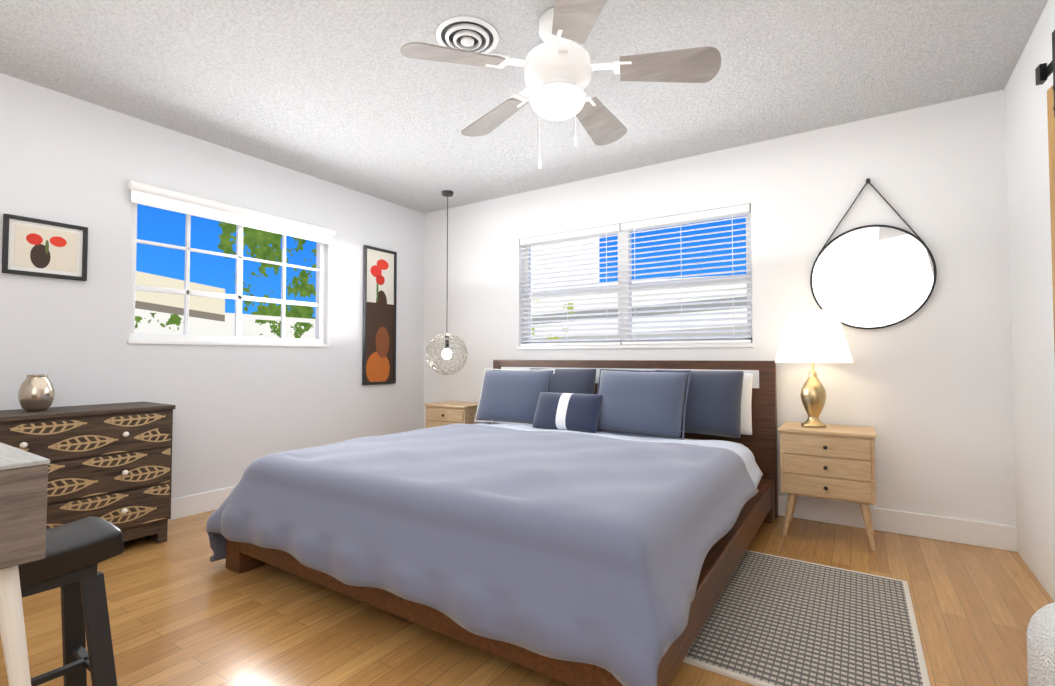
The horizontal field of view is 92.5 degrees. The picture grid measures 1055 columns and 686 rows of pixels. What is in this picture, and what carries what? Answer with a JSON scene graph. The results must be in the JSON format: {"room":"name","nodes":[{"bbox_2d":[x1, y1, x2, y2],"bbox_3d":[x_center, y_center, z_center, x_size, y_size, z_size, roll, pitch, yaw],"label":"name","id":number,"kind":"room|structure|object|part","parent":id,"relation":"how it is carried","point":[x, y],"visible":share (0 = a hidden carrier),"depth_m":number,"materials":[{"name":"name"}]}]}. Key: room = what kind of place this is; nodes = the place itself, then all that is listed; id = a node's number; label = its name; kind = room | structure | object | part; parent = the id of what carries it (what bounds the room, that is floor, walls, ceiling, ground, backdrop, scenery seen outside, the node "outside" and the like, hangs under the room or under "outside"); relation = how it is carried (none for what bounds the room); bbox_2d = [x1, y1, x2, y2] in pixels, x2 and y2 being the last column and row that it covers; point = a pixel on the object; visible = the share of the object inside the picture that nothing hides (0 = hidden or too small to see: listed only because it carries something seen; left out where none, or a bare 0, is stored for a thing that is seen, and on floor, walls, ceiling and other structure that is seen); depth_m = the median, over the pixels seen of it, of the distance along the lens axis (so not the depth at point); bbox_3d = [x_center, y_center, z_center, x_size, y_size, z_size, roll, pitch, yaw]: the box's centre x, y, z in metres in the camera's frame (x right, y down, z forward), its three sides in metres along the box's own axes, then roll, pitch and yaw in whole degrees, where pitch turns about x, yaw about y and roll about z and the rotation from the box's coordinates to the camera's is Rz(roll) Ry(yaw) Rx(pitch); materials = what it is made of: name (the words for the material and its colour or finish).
{"room":"bedroom","nodes":[
{"label":"bedroom","id":0,"kind":"room"},
{"bbox_2d":[0,73,424,498],"bbox_3d":[-2.671,-0.138,3.122,0.150,2.630,5.800,-1,-2,33],"label":"wall","id":1,"kind":"structure","parent":0,"point":[71,160],"depth_m":3.48,"materials":[{"name":"white paint"}]},
{"bbox_2d":[1,213,87,280],"bbox_3d":[-2.734,-0.535,2.873,0.026,0.320,0.355,-1,-2,33],"label":"picture","id":2,"kind":"object","parent":1,"relation":"attached to","point":[38,247],"visible":1,"depth_m":2.86,"materials":[{"name":"black"}]},
{"bbox_2d":[168,486,234,520],"bbox_3d":[-2.602,1.105,3.042,0.015,0.140,5.500,-1,-2,33],"label":"baseboard","id":3,"kind":"structure","parent":1,"relation":"attached to","point":[191,505],"depth_m":3.51,"materials":[{"name":"white paint"}]},
{"bbox_2d":[129,203,324,343],"bbox_3d":[-2.202,-0.482,3.859,0.060,0.960,1.430,-1,-2,33],"label":"window","id":4,"kind":"structure","parent":1,"relation":"in","point":[238,297],"depth_m":3.84,"materials":[{"name":"white plastic"}]},
{"bbox_2d":[127,180,335,244],"bbox_3d":[-2.106,-0.944,3.809,0.060,0.140,1.490,-1,-2,33],"label":"window blind","id":5,"kind":"object","parent":4,"relation":"attached to","point":[145,194],"visible":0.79,"depth_m":3.65,"materials":[{"name":"white plastic"}]},
{"bbox_2d":[127,340,328,346],"bbox_3d":[-2.151,0.009,3.812,0.062,0.024,1.450,-1,-2,33],"label":"board","id":6,"kind":"object","parent":1,"relation":"attached to","point":[214,343],"visible":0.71,"depth_m":3.65,"materials":[{"name":"white wood"}]},
{"bbox_2d":[362,245,396,384],"bbox_3d":[-1.423,-0.259,4.873,0.026,1.310,0.390,-1,-2,33],"label":"picture","id":7,"kind":"object","parent":1,"relation":"attached to","point":[379,314],"visible":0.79,"depth_m":4.87,"materials":[{"name":"black"}]},
{"bbox_2d":[0,0,1047,213],"bbox_3d":[-0.432,-1.544,1.698,5.500,0.100,5.800,-1,-2,33],"label":"ceiling","id":8,"kind":"structure","parent":0,"point":[346,94],"depth_m":2.76,"materials":[{"name":"white paint"}]},
{"bbox_2d":[426,190,467,374],"bbox_3d":[-0.745,-0.557,4.684,0.388,1.704,0.388,-1,-2,33],"label":"pendant light","id":9,"kind":"object","parent":8,"relation":"hanging from","point":[446,353],"visible":1,"depth_m":4.64,"materials":[{"name":"silver metal"}]},
{"bbox_3d":[-0.745,0.101,4.665,0.388,0.388,0.388,-1,-2,33],"label":"globe","id":10,"kind":"part","parent":9,"relation":"part of","materials":[{"name":"silver metal"}]},
{"bbox_3d":[-0.745,0.101,4.665,0.088,0.108,0.090,-1,-2,33],"label":"bulb","id":11,"kind":"part","parent":9,"relation":"part of","materials":[{"name":"white glass"}]},
{"bbox_3d":[-0.745,-0.679,4.687,0.110,1.460,0.110,-1,-2,33],"label":"cord","id":12,"kind":"part","parent":9,"relation":"part of","materials":[{"name":"black plastic"}]},
{"bbox_2d":[436,16,498,53],"bbox_3d":[-0.289,-1.455,2.427,0.300,0.036,0.300,-1,-2,33],"label":"ceiling vent","id":13,"kind":"object","parent":8,"relation":"in","point":[472,34],"visible":0.88,"depth_m":2.39,"materials":[{"name":"white metal"}]},
{"bbox_2d":[400,0,720,168],"bbox_3d":[0.159,-1.126,2.327,1.337,0.700,1.294,-1,-2,33],"label":"fan","id":14,"kind":"object","parent":8,"relation":"hanging from","point":[558,66],"visible":1,"depth_m":2.19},
{"bbox_3d":[0.136,-0.932,2.266,0.142,0.310,0.112,-1,-2,33],"label":"chain","id":15,"kind":"part","parent":14,"relation":"part of","materials":[{"name":"white"}]},
{"bbox_3d":[0.137,-1.292,2.288,0.300,0.370,0.300,-1,-2,33],"label":"motor","id":16,"kind":"part","parent":14,"relation":"part of","materials":[{"name":"white"}]},
{"bbox_2d":[0,510,1053,685],"bbox_3d":[-0.432,1.185,1.621,5.500,0.100,5.800,-1,-2,33],"label":"floor","id":17,"kind":"structure","parent":0,"point":[183,610],"depth_m":2.07,"materials":[{"name":"brown wood"}]},
{"bbox_2d":[0,442,49,685],"bbox_3d":[-1.768,0.706,1.271,1.113,0.842,0.584,-1,-2,33],"label":"desk","id":18,"kind":"object","parent":17,"relation":"on","point":[23,493],"visible":1,"depth_m":1.20,"materials":[{"name":"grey wood"}]},
{"bbox_2d":[18,516,123,685],"bbox_3d":[-1.461,0.839,1.372,0.319,0.582,0.522,-1,-2,33],"label":"stool","id":19,"kind":"object","parent":17,"relation":"on","point":[77,551],"visible":0.88,"depth_m":1.48,"materials":[{"name":"black wood"}]},
{"bbox_3d":[-1.461,0.601,1.379,0.256,0.107,0.522,-1,-2,33],"label":"seat","id":20,"kind":"part","parent":19,"relation":"part of","materials":[{"name":"black leather"}]},
{"bbox_2d":[0,402,175,542],"bbox_3d":[-2.513,0.764,2.730,0.466,0.805,0.902,-1,-2,33],"label":"dresser","id":21,"kind":"object","parent":17,"relation":"on","point":[112,463],"visible":0.67,"depth_m":2.74,"materials":[{"name":"brown wood"}]},
{"bbox_2d":[18,374,54,411],"bbox_3d":[-2.588,0.262,2.662,0.140,0.190,0.140,-1,-2,33],"label":"vase","id":22,"kind":"object","parent":21,"relation":"on","point":[36,392],"visible":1,"depth_m":2.62,"materials":[{"name":"silver metal"}]},
{"bbox_3d":[-2.331,0.710,2.614,0.033,0.450,0.439,-1,-2,33],"label":"knob","id":23,"kind":"part","parent":21,"relation":"part of","materials":[{"name":"white ceramic"}]},
{"bbox_2d":[424,401,490,427],"bbox_3d":[-0.661,0.897,4.735,0.496,0.657,0.414,-1,-2,33],"label":"nightstand","id":24,"kind":"object","parent":17,"relation":"on","point":[446,413],"visible":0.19,"depth_m":4.59,"materials":[{"name":"brown wood"}]},
{"bbox_3d":[-0.758,0.774,4.591,0.444,0.345,0.014,-1,-2,33],"label":"drawer","id":25,"kind":"part","parent":24,"relation":"part of","materials":[{"name":"beige wood"}]},
{"bbox_2d":[206,360,777,685],"bbox_3d":[0.027,0.642,3.038,2.445,1.065,2.592,-1,-2,33],"label":"bed","id":26,"kind":"object","parent":17,"relation":"on","point":[585,522],"visible":1,"depth_m":2.07,"materials":[{"name":"blue fabric"}]},
{"bbox_3d":[0.057,1.043,3.014,2.268,0.262,2.448,-1,-2,33],"label":"frame","id":27,"kind":"part","parent":26,"relation":"part of","materials":[{"name":"brown wood"}]},
{"bbox_2d":[477,371,551,422],"bbox_3d":[-0.111,0.435,4.146,0.673,0.432,0.309,-1,-2,33],"label":"pillow","id":28,"kind":"object","parent":26,"relation":"on","point":[512,396],"depth_m":4.04,"materials":[{"name":"blue fabric"}]},
{"bbox_2d":[529,368,595,393],"bbox_3d":[0.256,0.421,4.085,0.646,0.456,0.273,-1,-2,33],"label":"pillow","id":29,"kind":"object","parent":26,"relation":"on","point":[577,381],"depth_m":3.98,"materials":[{"name":"blue fabric"}]},
{"bbox_3d":[0.698,0.673,4.106,2.400,1.065,0.070,-1,-2,33],"label":"headboard","id":30,"kind":"part","parent":26,"relation":"part of","materials":[{"name":"brown wood"}]},
{"bbox_2d":[597,371,686,436],"bbox_3d":[0.777,0.413,3.530,0.688,0.442,0.299,-1,-2,33],"label":"pillow","id":31,"kind":"object","parent":26,"relation":"on","point":[644,402],"depth_m":3.41,"materials":[{"name":"blue fabric"}]},
{"bbox_3d":[0.096,0.796,3.080,1.940,0.240,2.240,-1,-2,33],"label":"mattress","id":32,"kind":"part","parent":26,"relation":"part of","materials":[{"name":"white fabric"}]},
{"bbox_2d":[655,370,743,437],"bbox_3d":[1.154,0.405,3.487,0.666,0.456,0.273,-1,-2,33],"label":"pillow","id":33,"kind":"object","parent":26,"relation":"on","point":[715,399],"depth_m":3.33,"materials":[{"name":"blue fabric"}]},
{"bbox_2d":[741,373,752,434],"bbox_3d":[1.225,0.418,3.595,0.740,0.436,0.168,-1,-2,33],"label":"pillow","id":34,"kind":"object","parent":26,"relation":"on","point":[746,412],"depth_m":3.40,"materials":[{"name":"white fabric"}]},
{"bbox_2d":[683,550,929,685],"bbox_3d":[1.175,1.142,2.126,0.760,0.012,1.220,-1,-2,33],"label":"rug","id":35,"kind":"object","parent":17,"relation":"on","point":[772,620],"visible":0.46,"depth_m":2.00,"materials":[{"name":"grey fabric"}]},
{"bbox_2d":[778,422,875,550],"bbox_3d":[1.842,0.850,3.100,0.496,0.657,0.414,-1,-2,33],"label":"nightstand","id":36,"kind":"object","parent":17,"relation":"on","point":[833,461],"visible":1,"depth_m":2.95,"materials":[{"name":"brown wood"}]},
{"bbox_2d":[775,310,852,427],"bbox_3d":[1.798,0.162,3.180,0.430,0.720,0.430,-1,-2,33],"label":"lamp","id":37,"kind":"object","parent":36,"relation":"on","point":[812,337],"visible":1,"depth_m":3.07,"materials":[{"name":"white fabric"}]},
{"bbox_3d":[1.798,-0.038,3.186,0.430,0.321,0.430,-1,-2,33],"label":"lamp shade","id":38,"kind":"part","parent":37,"relation":"part of","materials":[{"name":"white fabric"}]},
{"bbox_3d":[1.736,0.728,2.941,0.023,0.261,0.026,-1,-2,33],"label":"knob","id":39,"kind":"part","parent":36,"relation":"part of","materials":[{"name":"grey metal"}]},
{"bbox_3d":[1.746,0.728,2.956,0.444,0.345,0.014,-1,-2,33],"label":"drawer","id":40,"kind":"part","parent":36,"relation":"part of","materials":[{"name":"beige wood"}]},
{"bbox_2d":[1027,602,1054,685],"bbox_3d":[1.249,0.870,0.756,0.470,0.480,1.250,-1,-2,27],"label":"ottoman","id":41,"kind":"object","parent":17,"relation":"on","point":[1041,647],"visible":1,"depth_m":1.20,"materials":[{"name":"white fabric"}]},
{"bbox_2d":[423,90,1015,525],"bbox_3d":[0.925,-0.109,4.147,4.750,2.630,0.150,-1,-2,33],"label":"wall","id":42,"kind":"structure","parent":0,"point":[925,390],"depth_m":3.27,"materials":[{"name":"white paint"}]},
{"bbox_2d":[517,343,753,349],"bbox_3d":[0.783,0.033,4.190,2.040,0.030,0.097,-1,-2,33],"label":"board","id":43,"kind":"object","parent":42,"relation":"attached to","point":[730,345],"visible":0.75,"depth_m":4.05,"materials":[{"name":"white wood"}]},
{"bbox_2d":[524,213,752,345],"bbox_3d":[0.822,-0.486,4.264,2.020,1.010,0.065,-1,-2,33],"label":"window","id":44,"kind":"structure","parent":42,"relation":"in","point":[621,257],"depth_m":4.23,"materials":[{"name":"white plastic"}]},
{"bbox_2d":[520,204,751,345],"bbox_3d":[0.785,-0.488,4.208,1.996,1.004,0.058,-1,-2,33],"label":"window blind","id":45,"kind":"object","parent":44,"relation":"attached to","point":[695,216],"visible":0.98,"depth_m":4.10,"materials":[{"name":"white plastic"}]},
{"bbox_2d":[810,178,936,328],"bbox_3d":[2.184,-0.570,3.226,0.666,0.965,0.034,-1,-2,33],"label":"mirror","id":46,"kind":"object","parent":42,"relation":"attached to","point":[873,276],"visible":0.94,"depth_m":3.21,"materials":[{"name":"silver glass"}]},
{"bbox_3d":[2.187,-0.420,3.225,0.642,0.642,0.008,-1,-2,33],"label":"glass","id":47,"kind":"part","parent":46,"relation":"part of","materials":[{"name":"white"}]},
{"bbox_2d":[778,495,1017,551],"bbox_3d":[0.823,1.135,4.080,4.585,0.140,0.015,-1,-2,33],"label":"baseboard","id":48,"kind":"structure","parent":42,"relation":"attached to","point":[985,534],"depth_m":3.08,"materials":[{"name":"white"}]},
{"bbox_2d":[1004,0,1054,601],"bbox_3d":[1.476,-0.216,0.366,0.658,2.630,5.780,-1,-2,33],"label":"wall","id":49,"kind":"structure","parent":0,"point":[1030,270],"depth_m":2.47,"materials":[{"name":"white paint"}]},
{"bbox_2d":[1035,30,1054,352],"bbox_3d":[1.793,-0.057,1.375,0.392,2.345,1.586,-1,-2,27],"label":"barn door","id":50,"kind":"structure","parent":49,"relation":"in","point":[1051,122],"depth_m":1.98,"materials":[{"name":"brown wood"}]},
{"bbox_3d":[1.793,-0.560,1.390,0.222,1.337,1.571,-1,-2,33],"label":"barn door hardware","id":51,"kind":"part","parent":50,"relation":"part of","materials":[{"name":"black metal"}]},
{"label":"outside","id":52,"kind":"structure","parent":0,"visible":0},
{"bbox_2d":[135,204,315,338],"bbox_3d":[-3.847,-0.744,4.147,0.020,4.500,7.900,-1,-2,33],"label":"window glass","id":53,"kind":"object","parent":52,"point":[157,312],"depth_m":5.16,"materials":[{"name":"clear glass"}]},
{"bbox_2d":[532,216,746,339],"bbox_3d":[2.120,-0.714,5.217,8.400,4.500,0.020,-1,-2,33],"label":"window glass","id":54,"kind":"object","parent":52,"point":[717,229],"depth_m":5.67,"materials":[{"name":"clear glass"}]}
]}

